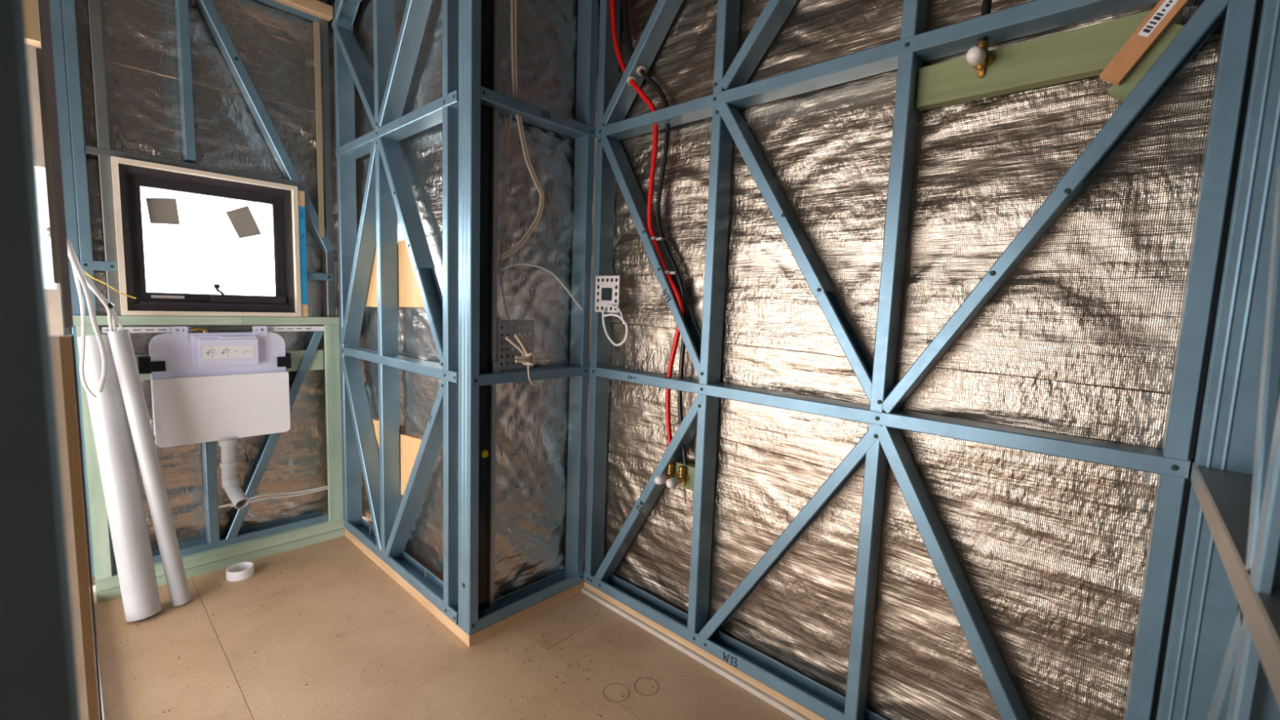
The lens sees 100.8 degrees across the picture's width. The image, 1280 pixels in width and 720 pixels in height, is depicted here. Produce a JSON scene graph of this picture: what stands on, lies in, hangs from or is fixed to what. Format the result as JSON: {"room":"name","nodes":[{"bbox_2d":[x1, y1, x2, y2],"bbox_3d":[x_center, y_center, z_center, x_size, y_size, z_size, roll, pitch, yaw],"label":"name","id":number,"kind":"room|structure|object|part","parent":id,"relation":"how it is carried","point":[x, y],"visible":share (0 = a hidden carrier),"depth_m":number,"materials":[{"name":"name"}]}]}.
{"room":"construction site","nodes":[
{"label":"construction site","id":0,"kind":"room"},
{"bbox_2d":[26,0,63,336],"bbox_3d":[-3.759,-0.304,0.859,0.080,2.950,3.792,8,8,42],"label":"wall","id":1,"kind":"structure","parent":0,"point":[54,308],"depth_m":2.15,"materials":[{"name":"white paint"}]},
{"bbox_2d":[0,0,104,719],"bbox_3d":[-1.387,-0.253,1.204,2.748,2.950,0.126,8,8,42],"label":"wall","id":2,"kind":"structure","parent":0,"point":[50,668],"depth_m":0.32,"materials":[{"name":"blue metal"}]},
{"bbox_2d":[44,226,107,391],"bbox_3d":[-2.180,-0.183,2.052,0.021,0.636,0.142,6,7,33],"label":"electrical cable","id":3,"kind":"object","parent":2,"relation":"hanging from","point":[71,253],"visible":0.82,"depth_m":2.08,"materials":[{"name":"white plastic"}]},
{"bbox_2d":[37,0,344,603],"bbox_3d":[-2.010,-0.426,2.642,0.174,2.950,1.210,8,8,42],"label":"wall","id":4,"kind":"structure","parent":0,"point":[240,88],"depth_m":2.62,"materials":[{"name":"metal"}]},
{"bbox_3d":[-2.375,0.411,2.303,0.030,1.124,0.052,8,8,42],"label":"green post","id":5,"kind":"part","parent":4,"relation":"part of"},
{"bbox_3d":[-2.199,-0.184,2.443,0.075,0.040,0.578,8,8,42],"label":"green rail","id":6,"kind":"part","parent":4,"relation":"part of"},
{"bbox_2d":[111,155,301,316],"bbox_3d":[-2.059,-0.552,2.563,0.136,0.674,0.685,8,8,42],"label":"window","id":7,"kind":"structure","parent":4,"relation":"in","point":[189,242],"depth_m":2.54,"materials":[{"name":"white glass"}]},
{"bbox_3d":[-2.076,-0.553,2.578,0.042,0.574,0.590,8,8,42],"label":"sash","id":8,"kind":"part","parent":7,"relation":"part of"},
{"bbox_3d":[-2.086,-0.556,2.578,0.005,0.489,0.516,8,8,42],"label":"pane","id":9,"kind":"part","parent":7,"relation":"part of","materials":[{"name":"white glass"}]},
{"bbox_3d":[-2.027,-0.336,2.553,0.024,0.059,0.058,3,6,7],"label":"winder handle","id":10,"kind":"part","parent":7,"relation":"part of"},
{"bbox_2d":[137,325,291,509],"bbox_3d":[-2.010,0.281,2.567,0.215,0.884,0.584,8,8,42],"label":"toilet cistern","id":11,"kind":"object","parent":4,"relation":"attached to","point":[224,388],"visible":1,"depth_m":2.56,"materials":[{"name":"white plastic"}]},
{"bbox_3d":[-2.057,0.109,2.610,0.055,0.490,0.520,8,8,42],"label":"tank","id":12,"kind":"part","parent":11,"relation":"part of","materials":[{"name":"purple plastic"}]},
{"bbox_3d":[-2.029,0.231,2.595,0.030,0.317,0.524,8,8,42],"label":"panel","id":13,"kind":"part","parent":11,"relation":"part of","materials":[{"name":"white plastic"}]},
{"bbox_3d":[-2.019,-0.046,2.578,0.012,0.148,0.246,8,8,42],"label":"access frame","id":14,"kind":"part","parent":11,"relation":"part of","materials":[{"name":"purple plastic"}]},
{"bbox_3d":[-2.084,0.972,2.724,0.060,0.055,1.006,8,8,42],"label":"green rail","id":15,"kind":"part","parent":4,"relation":"part of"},
{"bbox_3d":[-2.084,1.024,2.728,0.064,0.044,1.006,8,8,42],"label":"green rail","id":16,"kind":"part","parent":4,"relation":"part of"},
{"bbox_3d":[-2.121,0.928,2.742,0.090,0.044,0.886,8,8,42],"label":"plate","id":17,"kind":"part","parent":4,"relation":"part of","materials":[{"name":"blue metal"}]},
{"bbox_2d":[206,485,328,510],"bbox_3d":[-1.960,0.728,2.830,0.040,0.051,0.557,8,8,42],"label":"electrical cable","id":18,"kind":"object","parent":4,"relation":"attached to","point":[325,486],"visible":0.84,"depth_m":2.85,"materials":[{"name":"white plastic"}]},
{"bbox_3d":[-2.026,-1.800,2.450,0.090,0.044,1.030,8,8,42],"label":"plate","id":19,"kind":"part","parent":4,"relation":"part of","materials":[{"name":"blue metal"}]},
{"bbox_3d":[-1.853,-0.210,2.816,0.075,0.040,0.437,8,8,42],"label":"green rail","id":20,"kind":"part","parent":4,"relation":"part of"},
{"bbox_3d":[-1.734,0.362,2.996,0.030,1.124,0.070,8,8,42],"label":"green post","id":21,"kind":"part","parent":4,"relation":"part of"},
{"bbox_2d":[328,0,333,6],"bbox_3d":[-0.916,-1.556,-0.593,6.050,0.050,5.650,8,8,42],"label":"ceiling","id":22,"kind":"structure","parent":0,"point":[330,2],"depth_m":2.84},
{"bbox_2d":[331,0,484,643],"bbox_3d":[-1.168,-0.392,2.550,1.501,2.964,0.126,8,8,42],"label":"wall","id":23,"kind":"structure","parent":0,"point":[396,62],"depth_m":2.54,"materials":[{"name":"metal"}]},
{"bbox_3d":[-1.107,-1.823,2.370,1.306,0.044,0.086,8,8,42],"label":"plate","id":24,"kind":"part","parent":23,"relation":"part of","materials":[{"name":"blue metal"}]},
{"bbox_3d":[-1.136,-1.057,2.449,1.306,0.044,0.086,8,8,42],"label":"rail","id":25,"kind":"part","parent":23,"relation":"part of","materials":[{"name":"blue metal"}]},
{"bbox_3d":[-1.175,0.006,2.560,1.306,0.043,0.086,8,8,42],"label":"rail","id":26,"kind":"part","parent":23,"relation":"part of","materials":[{"name":"blue metal"}]},
{"bbox_3d":[-1.212,1.012,2.666,1.306,0.048,0.086,8,8,42],"label":"plate","id":27,"kind":"part","parent":23,"relation":"part of","materials":[{"name":"blue metal"}]},
{"bbox_2d":[89,527,795,719],"bbox_3d":[-1.025,1.430,-0.280,6.050,0.061,5.650,8,8,42],"label":"floor","id":28,"kind":"structure","parent":0,"point":[426,673],"depth_m":2.04,"materials":[{"name":"brown wood"}]},
{"bbox_2d":[76,334,161,622],"bbox_3d":[-2.194,0.494,2.233,0.328,1.197,0.112,4,6,21],"label":"drain pipe","id":29,"kind":"object","parent":28,"relation":"on","point":[113,441],"visible":0.79,"depth_m":2.20,"materials":[{"name":"white plastic"}]},
{"bbox_2d":[107,329,191,606],"bbox_3d":[-2.107,0.480,2.280,0.234,1.216,0.065,1,6,-13],"label":"drain pipe","id":30,"kind":"object","parent":28,"relation":"on","point":[121,344],"visible":1,"depth_m":2.26,"materials":[{"name":"white plastic"}]},
{"bbox_2d":[45,231,124,331],"bbox_3d":[-2.197,-0.298,2.106,0.060,0.416,0.214,6,7,35],"label":"cable bundle","id":31,"kind":"object","parent":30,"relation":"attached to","point":[112,315],"visible":0.62,"depth_m":2.14,"materials":[{"name":"white plastic"}]},
{"bbox_2d":[45,232,96,398],"bbox_3d":[-2.205,-0.161,2.054,0.022,0.640,0.104,6,7,30],"label":"electrical cable","id":32,"kind":"object","parent":31,"relation":"hanging from","point":[89,392],"visible":0.88,"depth_m":2.08,"materials":[{"name":"white plastic"}]},
{"bbox_2d":[83,269,136,298],"bbox_3d":[-2.202,-0.350,2.150,0.037,0.196,0.215,6,7,32],"label":"electrical cable","id":33,"kind":"object","parent":31,"relation":"attached to","point":[86,273],"visible":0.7,"depth_m":2.18,"materials":[{"name":"yellow plastic"}]},
{"bbox_2d":[226,561,253,581],"bbox_3d":[-1.969,1.041,2.605,0.109,0.045,0.109,8,8,42],"label":"pipe stub","id":34,"kind":"object","parent":28,"relation":"on","point":[238,571],"visible":1,"depth_m":2.60,"materials":[{"name":"white plastic"}]},
{"bbox_2d":[126,556,653,719],"bbox_3d":[-0.979,1.158,2.038,2.330,0.003,1.207,4,6,19],"label":"crumbs","id":35,"kind":"object","parent":28,"relation":"on","point":[315,557],"visible":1,"depth_m":2.10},
{"bbox_2d":[457,0,597,646],"bbox_3d":[-0.453,-0.329,2.262,0.123,2.950,0.665,8,8,42],"label":"wall","id":36,"kind":"structure","parent":0,"point":[522,445],"depth_m":2.27,"materials":[{"name":"metal"}]},
{"bbox_3d":[-0.655,-0.332,2.026,0.092,2.890,0.041,8,8,42],"label":"corner post","id":37,"kind":"part","parent":36,"relation":"part of","materials":[{"name":"blue metal"}]},
{"bbox_2d":[499,114,512,322],"bbox_3d":[-0.536,-0.601,2.134,0.011,0.895,0.062,8,8,42],"label":"electrical cable","id":38,"kind":"object","parent":36,"relation":"hanging from","point":[510,118],"visible":0.9,"depth_m":2.12,"materials":[{"name":"white plastic"}]},
{"bbox_3d":[-0.523,-0.065,2.232,0.002,0.210,0.180,8,8,42],"label":"mounting plate","id":39,"kind":"part","parent":36,"relation":"part of","materials":[{"name":"grey metal"}]},
{"bbox_2d":[500,0,544,259],"bbox_3d":[-0.461,-1.095,2.117,0.019,1.387,0.205,8,8,42],"label":"electrical cable","id":40,"kind":"object","parent":36,"relation":"hanging from","point":[513,2],"visible":0.99,"depth_m":2.12,"materials":[{"name":"white plastic"}]},
{"bbox_3d":[-0.512,1.067,2.381,0.090,0.048,0.610,8,8,42],"label":"plate","id":41,"kind":"part","parent":36,"relation":"part of","materials":[{"name":"blue metal"}]},
{"bbox_2d":[505,332,549,385],"bbox_3d":[-0.458,-0.002,2.175,0.048,0.223,0.211,8,8,42],"label":"cable","id":42,"kind":"object","parent":36,"relation":"attached to","point":[525,359],"visible":1,"depth_m":2.15,"materials":[{"name":"white plastic"}]},
{"bbox_3d":[-0.472,0.061,2.278,0.090,0.043,0.603,8,8,42],"label":"rail","id":43,"kind":"part","parent":36,"relation":"part of","materials":[{"name":"blue metal"}]},
{"bbox_3d":[-0.422,-1.002,2.180,0.090,0.044,0.569,8,8,42],"label":"rail","id":44,"kind":"part","parent":36,"relation":"part of","materials":[{"name":"blue metal"}]},
{"bbox_2d":[500,262,582,310],"bbox_3d":[-0.399,-0.303,2.274,0.442,0.207,0.012,-4,8,-44],"label":"electrical cable","id":45,"kind":"object","parent":36,"relation":"attached to","point":[518,264],"visible":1,"depth_m":2.25,"materials":[{"name":"white plastic"}]},
{"bbox_2d":[582,0,599,564],"bbox_3d":[0.762,-0.198,1.436,6.050,2.950,0.560,8,8,42],"label":"wall","id":46,"kind":"structure","parent":0,"point":[597,0],"depth_m":2.67,"materials":[{"name":"metal"}]},
{"bbox_2d":[581,0,1263,719],"bbox_3d":[0.531,-0.245,1.809,2.200,2.950,0.129,8,8,42],"label":"wall","id":47,"kind":"structure","parent":0,"point":[948,336],"depth_m":1.59,"materials":[{"name":"metal"}]},
{"bbox_2d":[595,275,619,312],"bbox_3d":[-0.147,-0.293,2.357,0.152,0.162,0.002,8,8,42],"label":"bracket","id":48,"kind":"object","parent":47,"relation":"attached to","point":[605,284],"visible":0.97,"depth_m":2.35,"materials":[{"name":"white metal"}]},
{"bbox_2d":[601,304,628,346],"bbox_3d":[-0.115,-0.157,2.312,0.073,0.188,0.176,0,6,-23],"label":"electrical cable","id":49,"kind":"object","parent":48,"relation":"hanging from","point":[605,308],"visible":0.98,"depth_m":2.29,"materials":[{"name":"white plastic"}]},
{"bbox_2d":[610,0,684,464],"bbox_3d":[0.015,-0.683,2.230,0.481,2.206,0.053,7,8,39],"label":"pipe","id":50,"kind":"object","parent":47,"relation":"attached to","point":[631,81],"visible":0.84,"depth_m":2.19,"materials":[{"name":"red plastic"}]},
{"bbox_2d":[622,0,688,464],"bbox_3d":[0.055,-0.683,2.207,0.470,2.197,0.042,8,8,42],"label":"pipe","id":51,"kind":"object","parent":47,"relation":"attached to","point":[641,70],"visible":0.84,"depth_m":2.17,"materials":[{"name":"plastic"}]},
{"bbox_2d":[654,463,677,484],"bbox_3d":[0.102,0.475,2.182,0.053,0.085,0.104,8,8,42],"label":"valve","id":52,"kind":"object","parent":47,"relation":"attached to","point":[662,478],"visible":0.88,"depth_m":2.17,"materials":[{"name":"gold metal"}]},
{"bbox_2d":[666,463,674,473],"bbox_3d":[0.128,0.457,2.206,0.031,0.052,0.031,8,8,42],"label":"pipe fitting","id":53,"kind":"object","parent":52,"relation":"attached to","point":[670,469],"depth_m":2.19,"materials":[{"name":"gold metal"}]},
{"bbox_2d":[666,465,689,488],"bbox_3d":[0.147,0.479,2.140,0.053,0.085,0.104,8,8,42],"label":"valve","id":54,"kind":"object","parent":47,"relation":"attached to","point":[673,482],"visible":1,"depth_m":2.15,"materials":[{"name":"gold metal"}]},
{"bbox_2d":[678,465,685,476],"bbox_3d":[0.172,0.461,2.165,0.031,0.052,0.031,8,8,42],"label":"pipe fitting","id":55,"kind":"object","parent":54,"relation":"attached to","point":[682,472],"depth_m":2.15,"materials":[{"name":"gold metal"}]},
{"bbox_3d":[0.178,0.495,2.177,0.053,0.048,0.010,8,8,42],"label":"wall plate","id":56,"kind":"part","parent":54,"relation":"part of","materials":[{"name":"gold metal"}]},
{"bbox_3d":[0.476,1.149,1.949,1.958,0.048,0.090,8,8,42],"label":"plate","id":57,"kind":"part","parent":47,"relation":"part of","materials":[{"name":"blue metal"}]},
{"bbox_3d":[0.551,-0.920,1.734,1.955,0.044,0.090,8,8,42],"label":"rail","id":58,"kind":"part","parent":47,"relation":"part of","materials":[{"name":"blue metal"}]},
{"bbox_3d":[0.512,0.143,1.845,1.955,0.043,0.090,8,8,42],"label":"rail","id":59,"kind":"part","parent":47,"relation":"part of","materials":[{"name":"blue metal"}]},
{"bbox_2d":[966,40,993,78],"bbox_3d":[0.878,-0.793,1.374,0.053,0.085,0.104,8,8,42],"label":"valve","id":60,"kind":"object","parent":47,"relation":"attached to","point":[976,56],"visible":1,"depth_m":1.38,"materials":[{"name":"gold metal"}]},
{"bbox_3d":[0.910,-0.777,1.410,0.053,0.048,0.010,8,8,42],"label":"wall plate","id":61,"kind":"part","parent":60,"relation":"part of","materials":[{"name":"gold metal"}]},
{"bbox_2d":[975,40,989,56],"bbox_3d":[0.903,-0.811,1.399,0.031,0.052,0.031,8,8,42],"label":"pipe fitting","id":62,"kind":"object","parent":60,"relation":"attached to","point":[984,44],"depth_m":1.39,"materials":[{"name":"gold metal"}]},
{"bbox_2d":[977,0,991,42],"bbox_3d":[0.922,-1.242,1.352,0.026,0.835,0.023,8,8,42],"label":"pipe","id":63,"kind":"object","parent":47,"relation":"attached to","point":[986,4],"visible":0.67,"depth_m":1.38,"materials":[{"name":"plastic"}]},
{"bbox_2d":[1099,0,1190,85],"bbox_3d":[1.121,-0.725,1.158,0.159,0.211,0.025,8,8,42],"label":"batten","id":64,"kind":"object","parent":47,"relation":"attached to","point":[1165,11],"visible":1,"depth_m":1.16,"materials":[{"name":"brown wood"}]},
{"bbox_2d":[1142,28,1151,32],"bbox_3d":[1.107,-0.719,1.155,0.014,0.012,0.001,8,8,42],"label":"print","id":65,"kind":"object","parent":64,"relation":"on","point":[1144,30],"depth_m":1.15},
{"bbox_2d":[1152,15,1161,20],"bbox_3d":[1.118,-0.739,1.143,0.014,0.012,0.001,8,8,42],"label":"print","id":66,"kind":"object","parent":64,"relation":"on","point":[1154,17],"depth_m":1.14},
{"bbox_2d":[1155,0,1279,719],"bbox_3d":[0.669,-0.097,0.438,0.115,2.950,1.760,8,8,42],"label":"wall","id":67,"kind":"structure","parent":0,"point":[1222,659],"depth_m":1.03,"materials":[{"name":"blue metal"}]}
]}

